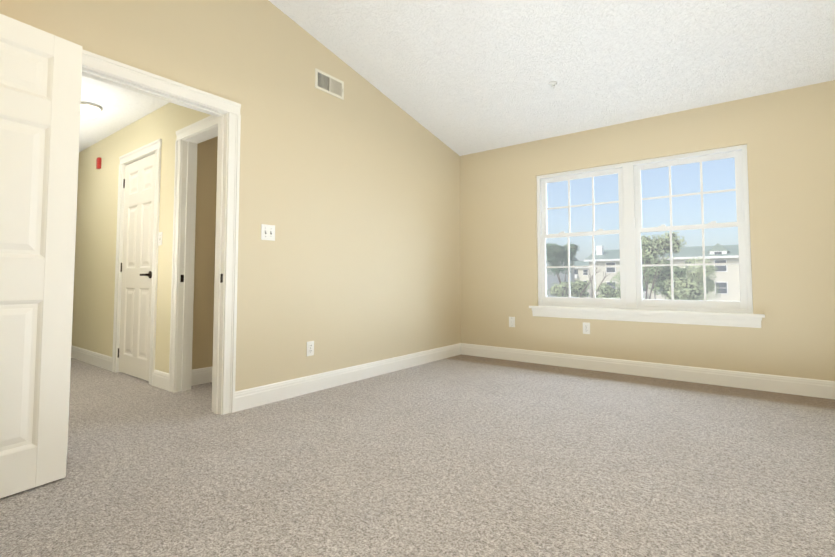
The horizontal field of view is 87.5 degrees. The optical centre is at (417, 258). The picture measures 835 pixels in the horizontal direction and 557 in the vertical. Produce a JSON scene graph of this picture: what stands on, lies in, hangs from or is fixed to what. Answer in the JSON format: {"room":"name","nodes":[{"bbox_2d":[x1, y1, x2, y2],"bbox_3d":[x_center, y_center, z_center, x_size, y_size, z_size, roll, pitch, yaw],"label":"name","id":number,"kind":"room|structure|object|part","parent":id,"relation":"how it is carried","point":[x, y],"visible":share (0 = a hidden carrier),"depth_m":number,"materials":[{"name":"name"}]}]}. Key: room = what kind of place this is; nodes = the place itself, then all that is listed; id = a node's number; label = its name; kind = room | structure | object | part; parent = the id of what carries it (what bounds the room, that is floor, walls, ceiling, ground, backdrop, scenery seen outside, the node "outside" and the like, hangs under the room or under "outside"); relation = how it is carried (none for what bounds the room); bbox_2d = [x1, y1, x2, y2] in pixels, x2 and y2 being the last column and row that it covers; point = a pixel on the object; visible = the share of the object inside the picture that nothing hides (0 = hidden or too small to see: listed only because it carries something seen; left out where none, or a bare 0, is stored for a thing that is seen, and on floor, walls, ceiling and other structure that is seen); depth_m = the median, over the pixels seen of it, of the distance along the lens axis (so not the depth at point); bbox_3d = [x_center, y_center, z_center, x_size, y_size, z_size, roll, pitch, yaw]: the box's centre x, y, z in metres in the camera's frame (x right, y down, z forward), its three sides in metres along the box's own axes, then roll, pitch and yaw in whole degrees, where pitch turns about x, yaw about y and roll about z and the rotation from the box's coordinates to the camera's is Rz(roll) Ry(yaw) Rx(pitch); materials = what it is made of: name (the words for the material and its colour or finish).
{"room":"empty bedroom","nodes":[
{"label":"empty bedroom","id":0,"kind":"room"},
{"bbox_2d":[72,103,210,372],"bbox_3d":[-3.337,-0.089,4.702,5.070,2.440,0.120,-2,-4,37],"label":"wall","id":1,"kind":"structure","parent":0,"point":[94,268],"depth_m":4.43,"materials":[{"name":"paint"}]},
{"bbox_2d":[71,345,111,370],"bbox_3d":[-4.148,1.088,5.181,2.890,0.135,0.015,-2,-4,37],"label":"baseboard","id":2,"kind":"structure","parent":1,"relation":"attached to","point":[103,361],"depth_m":4.66,"materials":[{"name":"white wood"}]},
{"bbox_2d":[96,157,100,168],"bbox_3d":[-3.489,-1.047,4.772,0.060,0.120,0.030,-2,-4,37],"label":"fire alarm","id":3,"kind":"object","parent":1,"relation":"attached to","point":[98,162],"visible":1,"depth_m":4.75,"materials":[{"name":"red plastic"}]},
{"bbox_2d":[117,151,155,372],"bbox_3d":[-2.594,0.065,4.126,0.800,2.075,0.124,-2,-4,37],"label":"door frame","id":4,"kind":"structure","parent":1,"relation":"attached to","point":[142,157],"depth_m":4.30,"materials":[{"name":"white wood"}]},
{"bbox_2d":[118,153,155,380],"bbox_3d":[-2.634,0.071,4.082,0.764,2.035,0.085,-2,-4,37],"label":"hall door","id":5,"kind":"structure","parent":4,"relation":"attached to","point":[136,286],"depth_m":4.09,"materials":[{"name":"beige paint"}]},
{"bbox_3d":[-2.429,0.141,3.900,0.148,0.066,0.050,-2,-4,37],"label":"lever","id":6,"kind":"part","parent":5,"relation":"part of","materials":[{"name":"black metal"}]},
{"bbox_2d":[67,49,240,447],"bbox_3d":[-2.393,-0.008,3.347,2.209,2.145,1.122,-2,-4,37],"label":"door frame","id":7,"kind":"structure","parent":1,"relation":"attached to","point":[94,61],"depth_m":3.04,"materials":[{"name":"white wood"}]},
{"bbox_2d":[158,232,162,245],"bbox_3d":[-2.234,-0.175,3.776,0.072,0.116,0.016,-2,-4,37],"label":"light switch","id":8,"kind":"object","parent":1,"relation":"attached to","point":[159,238],"visible":1,"depth_m":3.78,"materials":[{"name":"white plastic"}]},
{"bbox_2d":[153,370,168,390],"bbox_3d":[-2.138,1.013,3.646,0.330,0.135,0.015,-2,-4,37],"label":"baseboard","id":9,"kind":"structure","parent":1,"relation":"attached to","point":[160,379],"depth_m":3.64,"materials":[{"name":"white wood"}]},
{"bbox_2d":[192,136,217,368],"bbox_3d":[-1.181,-0.081,4.878,0.120,2.440,2.780,-2,-4,37],"label":"wall","id":10,"kind":"structure","parent":0,"point":[204,280],"depth_m":3.84,"materials":[{"name":"paint"}]},
{"bbox_2d":[191,366,212,385],"bbox_3d":[-1.164,1.066,4.733,0.015,0.135,2.660,-2,-4,37],"label":"baseboard","id":11,"kind":"structure","parent":10,"relation":"attached to","point":[199,376],"depth_m":3.79,"materials":[{"name":"white wood"}]},
{"bbox_2d":[0,0,460,390],"bbox_3d":[-0.951,-0.713,3.580,0.120,3.576,5.110,-2,-4,37],"label":"wall","id":12,"kind":"structure","parent":0,"point":[353,196],"depth_m":3.54,"materials":[{"name":"beige paint"}]},
{"bbox_2d":[261,224,274,240],"bbox_3d":[-1.106,-0.197,3.239,0.016,0.116,0.116,-2,-4,37],"label":"switch plate","id":13,"kind":"object","parent":12,"relation":"attached to","point":[267,232],"visible":1,"depth_m":3.24,"materials":[{"name":"white plastic"}]},
{"bbox_2d":[307,341,313,355],"bbox_3d":[-0.865,0.723,3.518,0.005,0.116,0.072,-2,-4,37],"label":"outlet","id":14,"kind":"object","parent":12,"relation":"attached to","point":[308,348],"visible":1,"depth_m":3.52,"materials":[{"name":"white plastic"}]},
{"bbox_2d":[315,68,343,99],"bbox_3d":[-0.756,-1.507,3.766,0.018,0.165,0.320,-2,-4,37],"label":"air vent","id":15,"kind":"object","parent":12,"relation":"in","point":[328,84],"visible":1,"depth_m":3.76,"materials":[{"name":"white metal"}]},
{"bbox_2d":[235,343,462,411],"bbox_3d":[-0.366,1.037,4.146,0.015,0.135,2.925,-2,-4,37],"label":"baseboard","id":16,"kind":"structure","parent":12,"relation":"attached to","point":[271,393],"depth_m":3.68,"materials":[{"name":"white wood"}]},
{"bbox_2d":[0,354,834,556],"bbox_3d":[-2.240,1.117,3.179,9.350,0.120,7.170,-2,-4,37],"label":"floor","id":17,"kind":"structure","parent":0,"point":[461,455],"depth_m":2.05,"materials":[{"name":"carpet"}]},
{"bbox_2d":[79,0,834,155],"bbox_3d":[-1.478,-1.953,4.013,8.970,1.278,5.160,-2,-4,37],"label":"ceiling","id":18,"kind":"structure","parent":0,"point":[462,77],"depth_m":3.50,"materials":[{"name":"white paint"}]},
{"bbox_2d":[81,101,102,117],"bbox_3d":[-2.897,-1.300,3.846,0.190,0.105,0.190,-2,-4,37],"label":"hall ceiling light","id":19,"kind":"object","parent":18,"relation":"attached to","point":[90,110],"visible":0.94,"depth_m":3.80,"materials":[{"name":"white glass"}]},
{"bbox_2d":[549,81,556,87],"bbox_3d":[1.192,-1.528,3.834,0.072,0.039,0.071,-2,-4,37],"label":"sprinkler","id":20,"kind":"object","parent":18,"relation":"attached to","point":[552,83],"visible":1,"depth_m":3.82,"materials":[{"name":"white plastic"}]},
{"bbox_2d":[460,80,834,380],"bbox_3d":[2.042,-0.172,4.355,3.900,2.570,0.200,-2,-4,37],"label":"wall","id":21,"kind":"structure","parent":0,"point":[787,137],"depth_m":3.85,"materials":[{"name":"beige paint"}]},
{"bbox_2d":[509,317,514,326],"bbox_3d":[1.065,0.713,4.926,0.072,0.116,0.012,-2,-4,37],"label":"outlet plate","id":22,"kind":"object","parent":21,"relation":"attached to","point":[511,321],"visible":1,"depth_m":4.92,"materials":[{"name":"white plastic"}]},
{"bbox_2d":[583,322,589,333],"bbox_3d":[1.717,0.704,4.432,0.072,0.116,0.005,-2,-4,37],"label":"outlet","id":23,"kind":"object","parent":21,"relation":"attached to","point":[584,328],"visible":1,"depth_m":4.43,"materials":[{"name":"white plastic"}]},
{"bbox_2d":[537,144,752,313],"bbox_3d":[2.096,-0.230,4.288,1.870,1.440,0.095,-2,-4,37],"label":"window","id":24,"kind":"structure","parent":21,"relation":"in","point":[629,228],"depth_m":4.21,"materials":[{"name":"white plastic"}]},
{"bbox_2d":[546,235,619,297],"bbox_3d":[1.707,0.081,4.544,0.756,0.642,0.014,-2,-4,37],"label":"window grille","id":25,"kind":"object","parent":24,"relation":"attached to","point":[568,238],"depth_m":4.53,"materials":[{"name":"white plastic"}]},
{"bbox_2d":[547,177,618,232],"bbox_3d":[1.730,-0.565,4.606,0.744,0.578,0.014,-2,-4,37],"label":"window grille","id":26,"kind":"object","parent":24,"relation":"attached to","point":[593,208],"depth_m":4.57,"materials":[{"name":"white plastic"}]},
{"bbox_2d":[561,221,715,232],"bbox_3d":[2.081,-0.303,4.272,1.400,0.019,0.034,-2,-4,37],"label":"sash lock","id":27,"kind":"object","parent":24,"relation":"attached to","point":[664,225],"visible":0.85,"depth_m":4.09,"materials":[{"name":"white plastic"}]},
{"bbox_3d":[2.095,-0.230,4.286,1.800,1.370,0.070,-2,-4,37],"label":"window sashes","id":28,"kind":"part","parent":24,"relation":"part of","materials":[{"name":"white wood"}]},
{"bbox_2d":[641,161,735,225],"bbox_3d":[2.482,-0.593,4.031,0.744,0.578,0.014,-2,-4,37],"label":"window grille","id":29,"kind":"object","parent":24,"relation":"attached to","point":[670,196],"depth_m":3.98,"materials":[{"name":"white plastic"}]},
{"bbox_2d":[642,229,738,300],"bbox_3d":[2.459,0.053,3.969,0.756,0.642,0.014,-2,-4,37],"label":"window grille","id":30,"kind":"object","parent":24,"relation":"attached to","point":[671,264],"depth_m":3.93,"materials":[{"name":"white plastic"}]},
{"bbox_2d":[529,306,764,327],"bbox_3d":[2.046,0.541,4.185,2.020,0.114,0.094,-2,-4,37],"label":"window sill","id":31,"kind":"structure","parent":21,"relation":"attached to","point":[750,320],"depth_m":4.04,"materials":[{"name":"white wood"}]},
{"bbox_2d":[463,343,834,398],"bbox_3d":[1.965,1.041,4.219,3.630,0.135,0.015,-2,-4,37],"label":"baseboard","id":32,"kind":"structure","parent":21,"relation":"attached to","point":[818,388],"depth_m":3.96,"materials":[{"name":"white wood"}]},
{"label":"outside","id":33,"kind":"structure","parent":0,"visible":0},
{"bbox_3d":[129.635,14.035,167.959,520.000,0.500,414.530,-2,-4,37],"label":"ground","id":34,"kind":"structure","parent":33,"visible":0},
{"bbox_2d":[546,258,578,296],"bbox_3d":[6.461,4.101,77.638,39.800,10.550,13.500,-2,-4,37],"label":"building","id":35,"kind":"structure","parent":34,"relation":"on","point":[550,281],"depth_m":64.28,"materials":[{"name":"white"}]},
{"bbox_2d":[546,242,579,282],"bbox_3d":[15.470,2.995,47.447,4.007,9.691,3.948,-2,-4,37],"label":"tree","id":36,"kind":"object","parent":34,"relation":"on","point":[558,256],"depth_m":47.12,"materials":[{"name":"green plant"}]},
{"bbox_2d":[547,280,590,297],"bbox_3d":[10.474,4.208,30.175,3.138,5.566,2.516,-2,-4,37],"label":"tree","id":37,"kind":"object","parent":34,"relation":"on","point":[577,289],"depth_m":29.62,"materials":[{"name":"green plant"}]},
{"bbox_2d":[574,261,589,297],"bbox_3d":[71.931,5.315,109.365,101.200,11.250,13.500,-2,-4,37],"label":"building","id":38,"kind":"structure","parent":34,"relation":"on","point":[581,272],"depth_m":122.08,"materials":[{"name":"white"}]},
{"bbox_2d":[562,264,607,297],"bbox_3d":[4.632,3.169,14.930,4.239,6.141,1.552,0,-3,-5],"label":"tree","id":39,"kind":"object","parent":34,"relation":"on","point":[590,280],"depth_m":15.33,"materials":[{"name":"green plant"}]},
{"bbox_2d":[595,282,620,297],"bbox_3d":[11.784,4.090,26.649,2.923,5.454,3.674,-2,-4,37],"label":"tree","id":40,"kind":"object","parent":34,"relation":"on","point":[615,294],"depth_m":26.30,"materials":[{"name":"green plant"}]},
{"bbox_2d":[610,272,646,298],"bbox_3d":[20.025,4.256,41.428,4.172,6.589,4.336,-2,-4,37],"label":"tree","id":41,"kind":"object","parent":34,"relation":"on","point":[619,283],"depth_m":41.35,"materials":[{"name":"green plant"}]},
{"bbox_2d":[584,243,739,300],"bbox_3d":[50.221,2.823,56.781,51.700,11.050,13.500,-2,-4,37],"label":"building","id":42,"kind":"structure","parent":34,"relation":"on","point":[724,251],"depth_m":59.70,"materials":[{"name":"white"}]},
{"bbox_2d":[641,231,686,298],"bbox_3d":[12.173,2.550,22.040,2.467,8.077,3.153,-2,-4,37],"label":"tree","id":43,"kind":"object","parent":34,"relation":"on","point":[647,246],"depth_m":22.23,"materials":[{"name":"green plant"}]},
{"bbox_2d":[642,258,687,298],"bbox_3d":[19.726,3.583,34.738,4.073,7.266,2.187,1,-3,-21],"label":"tree","id":44,"kind":"object","parent":34,"relation":"on","point":[668,270],"depth_m":34.35,"materials":[{"name":"green plant"}]},
{"bbox_2d":[664,277,706,299],"bbox_3d":[16.226,3.930,26.548,1.725,5.764,3.707,-1,-3,15],"label":"tree","id":45,"kind":"object","parent":34,"relation":"on","point":[687,289],"depth_m":25.62,"materials":[{"name":"green plant"}]},
{"bbox_2d":[682,257,720,300],"bbox_3d":[29.378,3.787,45.598,3.834,7.939,6.154,-2,-4,37],"label":"tree","id":46,"kind":"object","parent":34,"relation":"on","point":[688,274],"depth_m":45.36,"materials":[{"name":"green plant"}]},
{"bbox_3d":[-1.446,-0.898,-0.173,3.900,3.576,1.700,-2,-4,37],"label":"wall","id":47,"kind":"structure","parent":0,"visible":0},
{"bbox_2d":[0,14,81,497],"bbox_3d":[-1.809,-0.028,1.679,0.045,2.000,0.811,-2,-3,31],"label":"open door","id":48,"kind":"structure","parent":47,"relation":"in","point":[40,83],"depth_m":1.90,"materials":[{"name":"beige paint"}]}
]}

